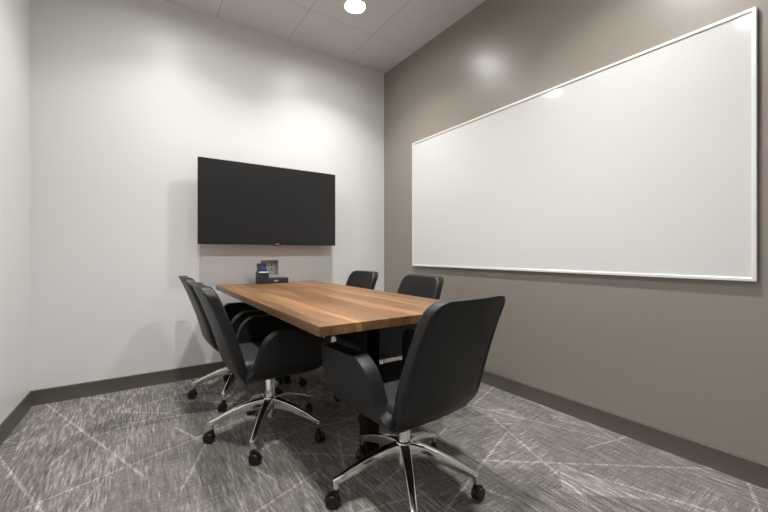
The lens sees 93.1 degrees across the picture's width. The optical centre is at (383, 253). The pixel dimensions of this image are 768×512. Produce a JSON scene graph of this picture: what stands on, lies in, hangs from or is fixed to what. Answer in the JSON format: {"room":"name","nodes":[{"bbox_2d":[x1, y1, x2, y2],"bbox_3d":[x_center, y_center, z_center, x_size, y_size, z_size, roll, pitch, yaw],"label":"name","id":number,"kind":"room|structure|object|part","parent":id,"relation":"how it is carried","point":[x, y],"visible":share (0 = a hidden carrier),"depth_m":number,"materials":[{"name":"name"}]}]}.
{"room":"conference room","nodes":[
{"label":"conference room","id":0,"kind":"room"},
{"bbox_2d":[0,0,29,423],"bbox_3d":[-1.173,-0.523,0.467,0.120,3.046,4.456,0,0,-32],"label":"wall","id":1,"kind":"structure","parent":0,"point":[14,14],"depth_m":2.11,"materials":[{"name":"white paint"}]},
{"bbox_2d":[0,391,31,445],"bbox_3d":[-1.119,0.950,0.504,0.011,0.100,4.452,0,0,-32],"label":"baseboard","id":2,"kind":"structure","parent":1,"relation":"attached to","point":[12,420],"depth_m":2.09,"materials":[{"name":"rubber"}]},
{"bbox_2d":[30,0,383,390],"bbox_3d":[-1.349,-0.523,3.109,3.420,3.046,0.120,0,0,-34],"label":"wall","id":3,"kind":"structure","parent":0,"point":[126,96],"depth_m":2.77,"materials":[{"name":"white paint"}]},
{"bbox_2d":[31,361,225,405],"bbox_3d":[-1.153,0.950,3.162,2.797,0.100,0.011,0,0,-34],"label":"baseboard","id":4,"kind":"structure","parent":3,"relation":"attached to","point":[86,389],"depth_m":2.64,"materials":[{"name":"rubber"}]},
{"bbox_2d":[197,156,334,245],"bbox_3d":[-0.989,-0.409,3.204,1.181,0.686,0.127,0,0,-34],"label":"television","id":5,"kind":"object","parent":3,"relation":"attached to","point":[241,203],"visible":1,"depth_m":3.09,"materials":[{"name":"black plastic"}]},
{"bbox_2d":[259,259,279,276],"bbox_3d":[-1.041,0.129,3.282,0.184,0.161,0.067,0,0,-34],"label":"recessed wall box","id":6,"kind":"object","parent":3,"relation":"attached to","point":[273,265],"visible":0.59,"depth_m":3.31,"materials":[{"name":"plastic"}]},
{"bbox_2d":[269,263,273,270],"bbox_3d":[-1.027,0.127,3.323,0.044,0.072,0.006,0,0,-34],"label":"outlet","id":7,"kind":"object","parent":6,"relation":"attached to","point":[271,265],"depth_m":3.32,"materials":[{"name":"plastic"}]},
{"bbox_2d":[164,0,484,73],"bbox_3d":[-0.067,-2.116,1.217,3.420,0.340,4.690,0,0,-34],"label":"ceiling","id":8,"kind":"structure","parent":0,"point":[322,26],"depth_m":3.07,"materials":[{"name":"tile"}]},
{"bbox_2d":[343,0,366,13],"bbox_3d":[-0.229,-1.990,2.864,0.184,0.101,0.184,0,0,-34],"label":"recessed light","id":9,"kind":"object","parent":8,"relation":"in","point":[351,6],"visible":0.98,"depth_m":2.88,"materials":[{"name":"white"}]},
{"bbox_2d":[0,356,767,511],"bbox_3d":[-0.067,1.050,1.217,3.420,0.100,4.690,0,0,-34],"label":"floor","id":10,"kind":"structure","parent":0,"point":[143,449],"depth_m":1.71,"materials":[{"name":"grey carpet"}]},
{"bbox_2d":[178,276,282,411],"bbox_3d":[-1.068,0.578,2.609,0.732,0.844,0.635,0,0,-34],"label":"office chair","id":11,"kind":"object","parent":10,"relation":"on","point":[237,312],"visible":0.48,"depth_m":2.39,"materials":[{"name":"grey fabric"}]},
{"bbox_3d":[-1.249,0.394,2.459,0.238,0.477,0.450,0,0,-34],"label":"backrest","id":12,"kind":"part","parent":11,"relation":"part of","materials":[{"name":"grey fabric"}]},
{"bbox_3d":[-1.182,0.862,2.553,0.288,0.132,0.042,0,0,-20],"label":"leg","id":13,"kind":"part","parent":11,"relation":"part of","materials":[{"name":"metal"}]},
{"bbox_3d":[-1.022,0.862,2.445,0.042,0.132,0.288,0,0,-2],"label":"leg","id":14,"kind":"part","parent":11,"relation":"part of","materials":[{"name":"metal"}]},
{"bbox_3d":[-0.870,0.862,2.563,0.288,0.132,0.042,0,0,16],"label":"leg","id":15,"kind":"part","parent":11,"relation":"part of","materials":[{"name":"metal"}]},
{"bbox_2d":[191,282,330,465],"bbox_3d":[-0.680,0.577,2.017,0.686,0.844,0.618,0,0,-34],"label":"office chair","id":16,"kind":"object","parent":10,"relation":"on","point":[268,347],"visible":0.94,"depth_m":1.84,"materials":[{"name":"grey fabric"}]},
{"bbox_3d":[-0.853,0.394,1.873,0.238,0.477,0.450,0,0,-34],"label":"backrest","id":17,"kind":"part","parent":16,"relation":"part of","materials":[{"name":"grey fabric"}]},
{"bbox_3d":[-0.786,0.862,1.968,0.288,0.132,0.042,0,0,-20],"label":"leg","id":18,"kind":"part","parent":16,"relation":"part of","materials":[{"name":"metal"}]},
{"bbox_3d":[-0.614,0.565,2.035,0.470,0.085,0.428,0,0,-34],"label":"seat","id":19,"kind":"part","parent":16,"relation":"part of","materials":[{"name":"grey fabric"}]},
{"bbox_3d":[-0.732,0.862,2.153,0.042,0.132,0.288,0,0,-38],"label":"leg","id":20,"kind":"part","parent":16,"relation":"part of","materials":[{"name":"metal"}]},
{"bbox_3d":[-0.627,0.862,1.859,0.042,0.132,0.288,0,0,-2],"label":"leg","id":21,"kind":"part","parent":16,"relation":"part of","materials":[{"name":"metal"}]},
{"bbox_3d":[-0.537,0.658,1.921,0.028,0.026,0.175,0,0,-34],"label":"lever","id":22,"kind":"part","parent":16,"relation":"part of","materials":[{"name":"black plastic"}]},
{"bbox_3d":[-0.539,0.862,2.158,0.042,0.132,0.288,0,0,34],"label":"leg","id":23,"kind":"part","parent":16,"relation":"part of","materials":[{"name":"metal"}]},
{"bbox_3d":[-0.475,0.862,1.977,0.288,0.132,0.042,0,0,16],"label":"leg","id":24,"kind":"part","parent":16,"relation":"part of","materials":[{"name":"metal"}]},
{"bbox_2d":[216,281,442,455],"bbox_3d":[-0.440,0.627,2.336,0.850,0.745,2.020,0,0,-34],"label":"conference table","id":25,"kind":"object","parent":10,"relation":"on","point":[321,309],"visible":0.68,"depth_m":1.78,"materials":[{"name":"brown wood"}]},
{"bbox_2d":[256,263,287,283],"bbox_3d":[-0.960,0.170,3.119,0.257,0.170,0.098,0,0,-34],"label":"console","id":26,"kind":"object","parent":25,"relation":"on","point":[262,275],"visible":0.99,"depth_m":3.06,"materials":[{"name":"black plastic"}]},
{"bbox_3d":[-0.776,0.643,2.833,0.074,0.693,0.074,0,0,-34],"label":"leg","id":27,"kind":"part","parent":25,"relation":"part of","materials":[{"name":"black metal"}]},
{"bbox_3d":[-0.072,0.643,1.794,0.074,0.693,0.074,0,0,-34],"label":"leg","id":28,"kind":"part","parent":25,"relation":"part of","materials":[{"name":"black metal"}]},
{"bbox_2d":[299,270,377,386],"bbox_3d":[-0.407,0.577,2.995,0.681,0.844,0.603,0,0,-34],"label":"office chair","id":29,"kind":"object","parent":10,"relation":"on","point":[358,278],"visible":0.13,"depth_m":3.08,"materials":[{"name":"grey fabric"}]},
{"bbox_3d":[-0.232,0.394,3.130,0.238,0.477,0.450,0,0,-34],"label":"backrest","id":30,"kind":"part","parent":29,"relation":"part of","materials":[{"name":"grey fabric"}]},
{"bbox_2d":[334,274,443,421],"bbox_3d":[0.040,0.577,2.434,0.661,0.844,0.626,0,0,-34],"label":"office chair","id":31,"kind":"object","parent":10,"relation":"on","point":[426,286],"visible":0.34,"depth_m":2.36,"materials":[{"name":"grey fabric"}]},
{"bbox_3d":[-0.022,0.565,2.389,0.470,0.085,0.428,0,0,-34],"label":"seat","id":32,"kind":"part","parent":31,"relation":"part of","materials":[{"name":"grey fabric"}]},
{"bbox_3d":[0.217,0.394,2.551,0.238,0.477,0.450,0,0,-34],"label":"backrest","id":33,"kind":"part","parent":31,"relation":"part of","materials":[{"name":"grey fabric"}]},
{"bbox_2d":[321,295,505,511],"bbox_3d":[0.099,0.577,1.510,0.622,0.844,0.703,0,0,-39],"label":"office chair","id":34,"kind":"object","parent":10,"relation":"on","point":[440,370],"visible":0.99,"depth_m":1.34,"materials":[{"name":"grey fabric"}]},
{"bbox_3d":[-0.067,0.862,1.483,0.288,0.132,0.042,0,0,-22],"label":"leg","id":35,"kind":"part","parent":34,"relation":"part of","materials":[{"name":"metal"}]},
{"bbox_3d":[-0.018,0.862,1.669,0.042,0.132,0.288,0,0,-40],"label":"leg","id":36,"kind":"part","parent":34,"relation":"part of","materials":[{"name":"metal"}]},
{"bbox_3d":[0.072,0.565,1.560,0.428,0.085,0.470,0,0,-39],"label":"seat","id":37,"kind":"part","parent":34,"relation":"part of","materials":[{"name":"grey fabric"}]},
{"bbox_3d":[0.096,0.862,1.379,0.042,0.132,0.288,0,0,-4],"label":"leg","id":38,"kind":"part","parent":34,"relation":"part of","materials":[{"name":"metal"}]},
{"bbox_3d":[0.174,0.862,1.681,0.042,0.132,0.288,0,0,32],"label":"leg","id":39,"kind":"part","parent":34,"relation":"part of","materials":[{"name":"metal"}]},
{"bbox_3d":[0.245,0.862,1.502,0.288,0.132,0.042,0,0,14],"label":"leg","id":40,"kind":"part","parent":34,"relation":"part of","materials":[{"name":"metal"}]},
{"bbox_3d":[0.254,0.394,1.336,0.450,0.477,0.238,0,0,-39],"label":"backrest","id":41,"kind":"part","parent":34,"relation":"part of","materials":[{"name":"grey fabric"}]},
{"bbox_2d":[384,0,767,464],"bbox_3d":[1.333,-0.523,2.094,0.120,3.046,4.570,0,0,-34],"label":"wall","id":42,"kind":"structure","parent":0,"point":[688,358],"depth_m":2.16,"materials":[{"name":"beige paint"}]},
{"bbox_2d":[412,6,757,281],"bbox_3d":[0.942,-0.469,2.540,0.026,1.181,2.359,0,0,-34],"label":"whiteboard","id":43,"kind":"object","parent":42,"relation":"attached to","point":[644,163],"visible":1,"depth_m":2.01,"materials":[{"name":"ceramic"}]},
{"bbox_2d":[481,370,767,489],"bbox_3d":[1.245,0.950,2.107,0.011,0.100,4.450,0,0,-34],"label":"baseboard","id":44,"kind":"structure","parent":42,"relation":"attached to","point":[742,468],"depth_m":1.91,"materials":[{"name":"rubber"}]}
]}

